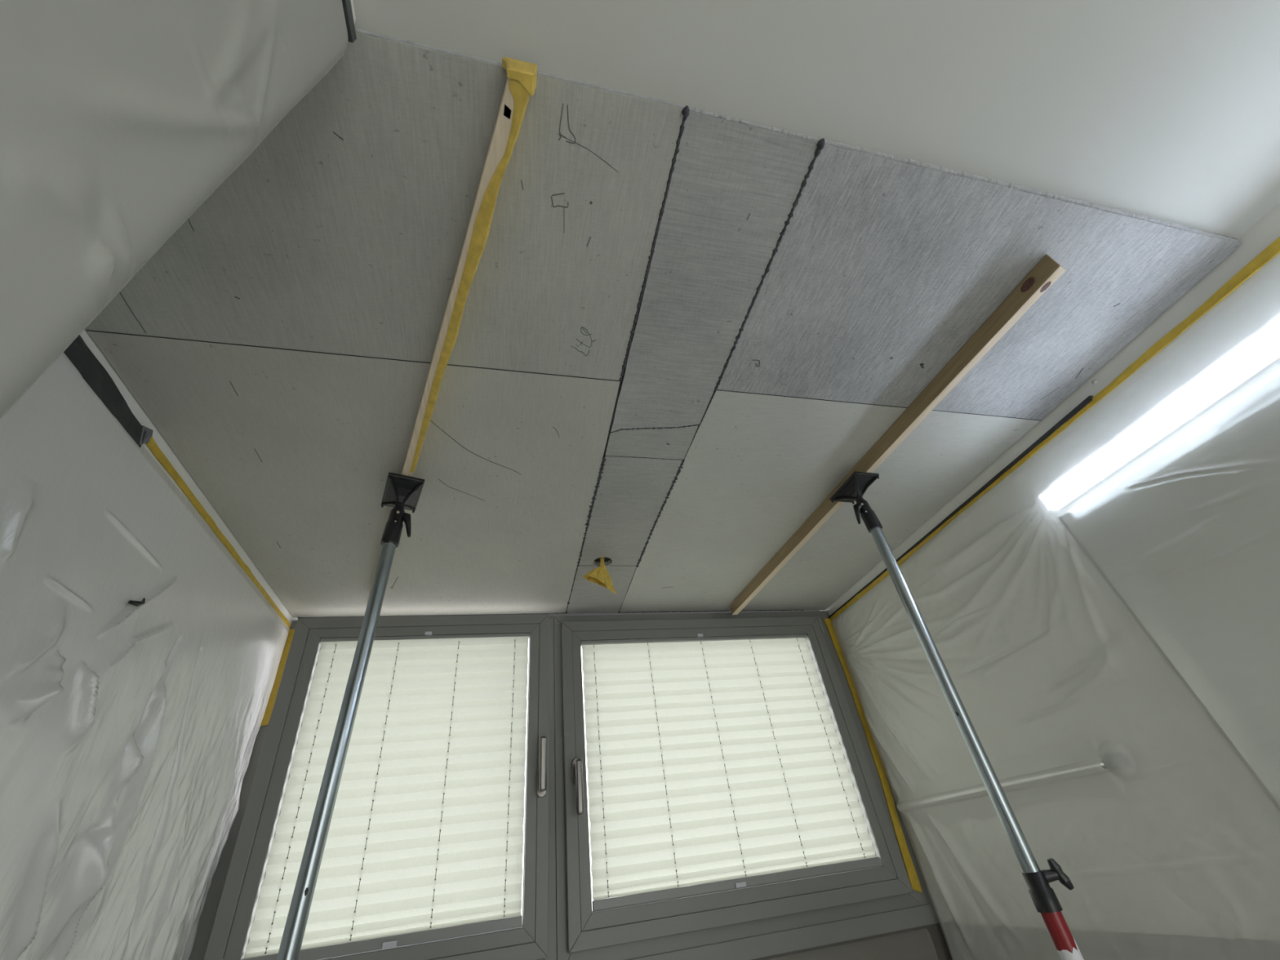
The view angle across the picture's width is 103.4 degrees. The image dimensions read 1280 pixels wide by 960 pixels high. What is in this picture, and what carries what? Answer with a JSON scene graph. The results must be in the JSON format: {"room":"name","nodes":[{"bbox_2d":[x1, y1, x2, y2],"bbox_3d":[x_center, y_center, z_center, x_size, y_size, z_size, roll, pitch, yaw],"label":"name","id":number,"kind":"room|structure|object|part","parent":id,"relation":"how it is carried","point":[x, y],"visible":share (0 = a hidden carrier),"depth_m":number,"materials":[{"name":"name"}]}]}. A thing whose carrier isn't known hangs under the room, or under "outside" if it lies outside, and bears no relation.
{"room":"room under renovation","nodes":[
{"label":"room under renovation","id":0,"kind":"room"},
{"bbox_2d":[80,328,297,628],"bbox_3d":[-0.828,0.928,0.306,0.075,2.415,1.628,3,-39,-14],"label":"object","id":1,"kind":"structure","parent":0,"point":[134,406],"depth_m":1.01,"materials":[{"name":"white paint"}]},
{"bbox_2d":[63,334,146,448],"bbox_3d":[-0.857,-0.141,0.813,0.006,0.044,0.230,3,-39,-14],"label":"tape","id":2,"kind":"object","parent":1,"relation":"attached to","point":[79,354],"visible":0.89,"depth_m":0.80,"materials":[{"name":"black plastic"}]},
{"bbox_2d":[128,598,145,606],"bbox_3d":[-0.868,0.209,0.876,0.010,0.022,0.029,-1,-38,-9],"label":"wall hook","id":3,"kind":"object","parent":1,"relation":"attached to","point":[137,603],"visible":1,"depth_m":0.87,"materials":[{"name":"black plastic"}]},
{"bbox_2d":[0,352,289,959],"bbox_3d":[-0.749,0.905,0.264,0.056,2.352,1.493,3,-39,-14],"label":"film","id":4,"kind":"object","parent":1,"relation":"attached to","point":[128,732],"visible":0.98,"depth_m":0.83,"materials":[{"name":"plastic"}]},
{"bbox_2d":[139,425,153,444],"bbox_3d":[-0.883,-0.078,0.902,0.006,0.047,0.039,3,-39,-14],"label":"tape","id":5,"kind":"object","parent":1,"relation":"attached to","point":[149,432],"visible":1,"depth_m":0.90,"materials":[{"name":"grey plastic"}]},
{"bbox_2d":[146,436,290,628],"bbox_3d":[-0.976,0.187,1.226,0.005,0.016,0.834,3,-39,-14],"label":"tape","id":6,"kind":"object","parent":1,"relation":"attached to","point":[152,445],"visible":1,"depth_m":1.09,"materials":[{"name":"yellow paper"}]},
{"bbox_2d":[350,0,355,23],"bbox_3d":[-0.252,-0.089,-0.880,0.535,2.415,1.672,3,-39,-14],"label":"wall pier","id":7,"kind":"object","parent":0,"point":[352,2],"visible":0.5,"depth_m":0.54,"materials":[{"name":"white paint"}]},
{"bbox_2d":[0,0,347,419],"bbox_3d":[-0.186,-0.063,-0.875,0.428,2.336,1.691,3,-39,-14],"label":"film","id":8,"kind":"object","parent":7,"relation":"attached to","point":[119,119],"visible":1,"depth_m":0.23,"materials":[{"name":"white plastic"}]},
{"bbox_2d":[342,0,356,42],"bbox_3d":[-0.178,-0.778,0.110,0.006,0.034,1.072,3,-39,-14],"label":"tape","id":9,"kind":"object","parent":7,"relation":"attached to","point":[347,6],"visible":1,"depth_m":0.50,"materials":[{"name":"black plastic"}]},
{"bbox_2d":[85,0,1279,618],"bbox_3d":[0.164,-0.535,0.639,2.024,0.096,3.375,3,-39,-14],"label":"ceiling","id":10,"kind":"structure","parent":0,"point":[730,245],"depth_m":0.81,"materials":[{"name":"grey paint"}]},
{"bbox_3d":[-0.553,0.111,1.273,0.839,0.016,1.048,3,-39,-14],"label":"board panel","id":11,"kind":"part","parent":10,"relation":"part of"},
{"bbox_3d":[-0.396,-0.354,0.710,0.834,0.016,0.444,3,-39,-14],"label":"board panel","id":12,"kind":"part","parent":10,"relation":"part of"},
{"bbox_2d":[366,57,537,604],"bbox_3d":[-0.455,-0.058,1.029,0.043,0.040,1.397,13,-43,-25],"label":"batten","id":13,"kind":"object","parent":10,"relation":"attached to","point":[522,76],"visible":0.94,"depth_m":0.69,"materials":[{"name":"brown wood"}]},
{"bbox_2d":[582,557,616,594],"bbox_3d":[-0.121,0.279,1.474,0.094,0.126,0.043,3,-39,-14],"label":"tape","id":14,"kind":"object","parent":10,"relation":"hanging from","point":[600,575],"visible":0.94,"depth_m":1.47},
{"bbox_3d":[-0.132,0.359,1.666,0.189,0.016,0.334,3,-39,-14],"label":"board panel","id":15,"kind":"part","parent":10,"relation":"part of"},
{"bbox_3d":[-0.043,0.098,1.351,0.184,0.016,0.498,3,-39,-14],"label":"board panel","id":16,"kind":"part","parent":10,"relation":"part of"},
{"bbox_3d":[0.023,-0.093,1.120,0.187,0.016,0.115,3,-39,-14],"label":"board panel","id":17,"kind":"part","parent":10,"relation":"part of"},
{"bbox_3d":[0.089,-0.286,0.886,0.191,0.016,0.585,3,-39,-14],"label":"board panel","id":18,"kind":"part","parent":10,"relation":"part of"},
{"bbox_3d":[0.440,0.163,1.523,0.846,0.016,1.066,3,-39,-14],"label":"board panel","id":19,"kind":"part","parent":10,"relation":"part of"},
{"bbox_2d":[729,254,1065,614],"bbox_3d":[0.522,0.055,1.355,0.022,0.039,1.366,5,-40,-16],"label":"batten","id":20,"kind":"object","parent":10,"relation":"attached to","point":[1044,274],"visible":0.98,"depth_m":1.07,"materials":[{"name":"brown wood"}]},
{"bbox_3d":[0.606,-0.306,0.956,0.837,0.016,0.441,3,-39,-14],"label":"board panel","id":21,"kind":"part","parent":10,"relation":"part of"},
{"bbox_2d":[752,923,951,959],"bbox_3d":[0.015,1.806,0.795,1.874,1.454,0.093,3,-39,-14],"label":"wall","id":22,"kind":"structure","parent":0,"point":[928,942],"depth_m":1.37,"materials":[{"name":"white paint"}]},
{"bbox_2d":[188,614,556,959],"bbox_3d":[-0.626,0.797,1.343,0.798,0.940,0.184,3,-39,-14],"label":"window","id":23,"kind":"structure","parent":22,"relation":"in","point":[227,917],"depth_m":1.29,"materials":[{"name":"grey plastic"}]},
{"bbox_2d":[260,629,294,726],"bbox_3d":[-1.038,0.563,1.461,0.033,0.274,0.006,3,-39,-14],"label":"tape","id":24,"kind":"object","parent":23,"relation":"attached to","point":[267,716],"visible":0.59,"depth_m":1.45,"materials":[{"name":"yellow paper"}]},
{"bbox_2d":[242,631,529,959],"bbox_3d":[-0.605,0.766,1.346,0.591,0.716,0.091,3,-39,-14],"label":"blind","id":25,"kind":"object","parent":23,"relation":"attached to","point":[424,842],"visible":0.96,"depth_m":1.31,"materials":[{"name":"white fabric"}]},
{"bbox_3d":[-0.852,0.756,1.290,0.003,0.679,0.003,3,-34,-14],"label":"cord","id":26,"kind":"part","parent":25,"relation":"part of","materials":[{"name":"grey fabric"}]},
{"bbox_3d":[-0.689,0.763,1.330,0.003,0.679,0.003,3,-34,-14],"label":"cord","id":27,"kind":"part","parent":25,"relation":"part of","materials":[{"name":"grey fabric"}]},
{"bbox_3d":[-0.574,1.060,1.160,0.589,0.021,0.016,3,-34,-14],"label":"rail","id":28,"kind":"part","parent":25,"relation":"part of","materials":[{"name":"grey"}]},
{"bbox_3d":[-0.638,0.480,1.537,0.591,0.010,0.015,3,-34,-14],"label":"rail","id":29,"kind":"part","parent":25,"relation":"part of","materials":[{"name":"grey metal"}]},
{"bbox_3d":[-0.524,0.771,1.370,0.003,0.679,0.003,3,-34,-14],"label":"cord","id":30,"kind":"part","parent":25,"relation":"part of","materials":[{"name":"grey fabric"}]},
{"bbox_3d":[-0.362,0.779,1.410,0.003,0.679,0.003,3,-34,-14],"label":"cord","id":31,"kind":"part","parent":25,"relation":"part of","materials":[{"name":"grey fabric"}]},
{"bbox_3d":[-0.616,0.789,1.366,0.691,0.797,0.032,3,-34,-14],"label":"sash","id":32,"kind":"part","parent":23,"relation":"part of","materials":[{"name":"grey plastic"}]},
{"bbox_3d":[-0.262,0.766,1.368,0.020,0.130,0.016,3,-34,-14],"label":"handle lever","id":33,"kind":"part","parent":23,"relation":"part of","materials":[{"name":"silver metal"}]},
{"bbox_2d":[553,610,938,959],"bbox_3d":[0.279,0.853,1.582,1.074,0.940,0.141,3,-39,-14],"label":"window","id":34,"kind":"structure","parent":22,"relation":"in","point":[775,918],"depth_m":1.40,"materials":[{"name":"grey plastic"}]},
{"bbox_3d":[-0.166,0.839,1.385,0.020,0.130,0.016,3,-39,-14],"label":"handle lever","id":35,"kind":"part","parent":34,"relation":"part of","materials":[{"name":"silver metal"}]},
{"bbox_2d":[580,633,881,911],"bbox_3d":[0.253,0.829,1.589,0.848,0.706,0.026,3,-39,-14],"label":"blind","id":36,"kind":"object","parent":34,"relation":"attached to","point":[715,764],"visible":1,"depth_m":1.54,"materials":[{"name":"white fabric"}]},
{"bbox_3d":[-0.118,0.814,1.503,0.003,0.666,0.003,3,-39,-14],"label":"cord","id":37,"kind":"part","parent":36,"relation":"part of","materials":[{"name":"grey fabric"}]},
{"bbox_3d":[0.064,0.823,1.548,0.003,0.666,0.003,3,-39,-14],"label":"cord","id":38,"kind":"part","parent":36,"relation":"part of","materials":[{"name":"grey fabric"}]},
{"bbox_3d":[0.213,0.568,1.801,0.848,0.010,0.015,3,-39,-14],"label":"rail","id":39,"kind":"part","parent":36,"relation":"part of","materials":[{"name":"grey metal"}]},
{"bbox_3d":[0.254,0.832,1.594,0.003,0.666,0.003,3,-39,-14],"label":"cord","id":40,"kind":"part","parent":36,"relation":"part of","materials":[{"name":"grey fabric"}]},
{"bbox_3d":[0.291,1.100,1.382,0.847,0.021,0.016,3,-39,-14],"label":"rail","id":41,"kind":"part","parent":36,"relation":"part of","materials":[{"name":"grey"}]},
{"bbox_3d":[0.437,0.841,1.639,0.003,0.666,0.003,3,-39,-14],"label":"cord","id":42,"kind":"part","parent":36,"relation":"part of","materials":[{"name":"grey fabric"}]},
{"bbox_3d":[0.622,0.849,1.685,0.003,0.666,0.003,3,-39,-14],"label":"cord","id":43,"kind":"part","parent":36,"relation":"part of","materials":[{"name":"grey fabric"}]},
{"bbox_3d":[0.249,0.854,1.611,0.947,0.800,0.032,3,-39,-14],"label":"sash","id":44,"kind":"part","parent":34,"relation":"part of","materials":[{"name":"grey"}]},
{"bbox_2d":[823,618,922,893],"bbox_3d":[0.770,0.870,1.721,0.054,0.837,0.007,3,-39,-14],"label":"tape","id":45,"kind":"object","parent":34,"relation":"attached to","point":[910,869],"visible":0.99,"depth_m":1.64,"materials":[{"name":"yellow paper"}]},
{"bbox_2d":[824,201,1279,833],"bbox_3d":[1.239,0.497,0.141,0.082,2.415,3.300,3,-39,-14],"label":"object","id":46,"kind":"structure","parent":0,"point":[1266,230],"depth_m":1.06,"materials":[{"name":"white paint"}]},
{"bbox_2d":[827,395,1093,617],"bbox_3d":[0.868,0.181,1.546,0.010,0.010,1.163,3,-39,-14],"label":"tape","id":47,"kind":"object","parent":46,"relation":"attached to","point":[1089,398],"visible":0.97,"depth_m":1.31,"materials":[{"name":"grey"}]},
{"bbox_2d":[831,253,1279,959],"bbox_3d":[1.080,0.823,0.486,0.040,2.336,2.045,3,-39,-14],"label":"film","id":48,"kind":"object","parent":46,"relation":"attached to","point":[1113,598],"visible":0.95,"depth_m":1.02,"materials":[{"name":"plastic"}]},
{"bbox_2d":[830,236,1279,620],"bbox_3d":[0.965,-0.085,1.203,0.006,0.036,2.040,3,-39,-14],"label":"tape","id":49,"kind":"object","parent":48,"relation":"attached to","point":[1273,250],"visible":0.94,"depth_m":1.02,"materials":[{"name":"yellow paper"}]},
{"bbox_2d":[1099,760,1108,768],"bbox_3d":[0.891,0.783,1.282,0.034,0.029,0.716,3,-39,-14],"label":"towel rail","id":50,"kind":"object","parent":46,"relation":"attached to","point":[1102,764],"visible":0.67,"depth_m":1.03,"materials":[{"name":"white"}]},
{"bbox_3d":[0.446,1.401,-0.884,2.024,0.075,3.375,3,-39,-14],"label":"floor","id":51,"kind":"structure","parent":0,"visible":0},
{"bbox_2d":[276,472,424,959],"bbox_3d":[-0.415,0.973,0.394,0.099,2.362,0.235,28,-50,-37],"label":"prop","id":52,"kind":"object","parent":51,"relation":"on","point":[402,492],"visible":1,"depth_m":0.82,"materials":[{"name":"grey metal"}]},
{"bbox_3d":[-0.512,0.027,1.090,0.070,0.007,0.114,14,-43,-26],"label":"head plate","id":53,"kind":"part","parent":52,"relation":"part of","materials":[{"name":"black plastic"}]},
{"bbox_3d":[-0.490,0.091,1.052,0.032,0.060,0.018,3,-39,-14],"label":"release lever","id":54,"kind":"part","parent":52,"relation":"part of","materials":[{"name":"black plastic"}]},
{"bbox_2d":[829,471,1084,959],"bbox_3d":[0.693,0.963,0.586,0.134,2.362,0.192,3,-39,-14],"label":"prop","id":55,"kind":"object","parent":51,"relation":"on","point":[1044,898],"visible":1,"depth_m":0.93,"materials":[{"name":"grey metal"}]},
{"bbox_3d":[0.539,0.019,1.274,0.070,0.007,0.114,5,-40,-16],"label":"head plate","id":56,"kind":"part","parent":55,"relation":"part of","materials":[{"name":"black plastic"}]},
{"bbox_3d":[0.536,0.081,1.232,0.032,0.060,0.018,3,-39,-14],"label":"release lever","id":57,"kind":"part","parent":55,"relation":"part of","materials":[{"name":"black plastic"}]},
{"bbox_3d":[0.669,0.647,0.826,0.022,0.018,0.018,-15,-38,8],"label":"knob stem","id":58,"kind":"part","parent":55,"relation":"part of","materials":[{"name":"black plastic"}]},
{"bbox_3d":[0.686,0.642,0.824,0.023,0.042,0.016,3,-39,-14],"label":"wing knob","id":59,"kind":"part","parent":55,"relation":"part of","materials":[{"name":"black plastic"}]}
]}

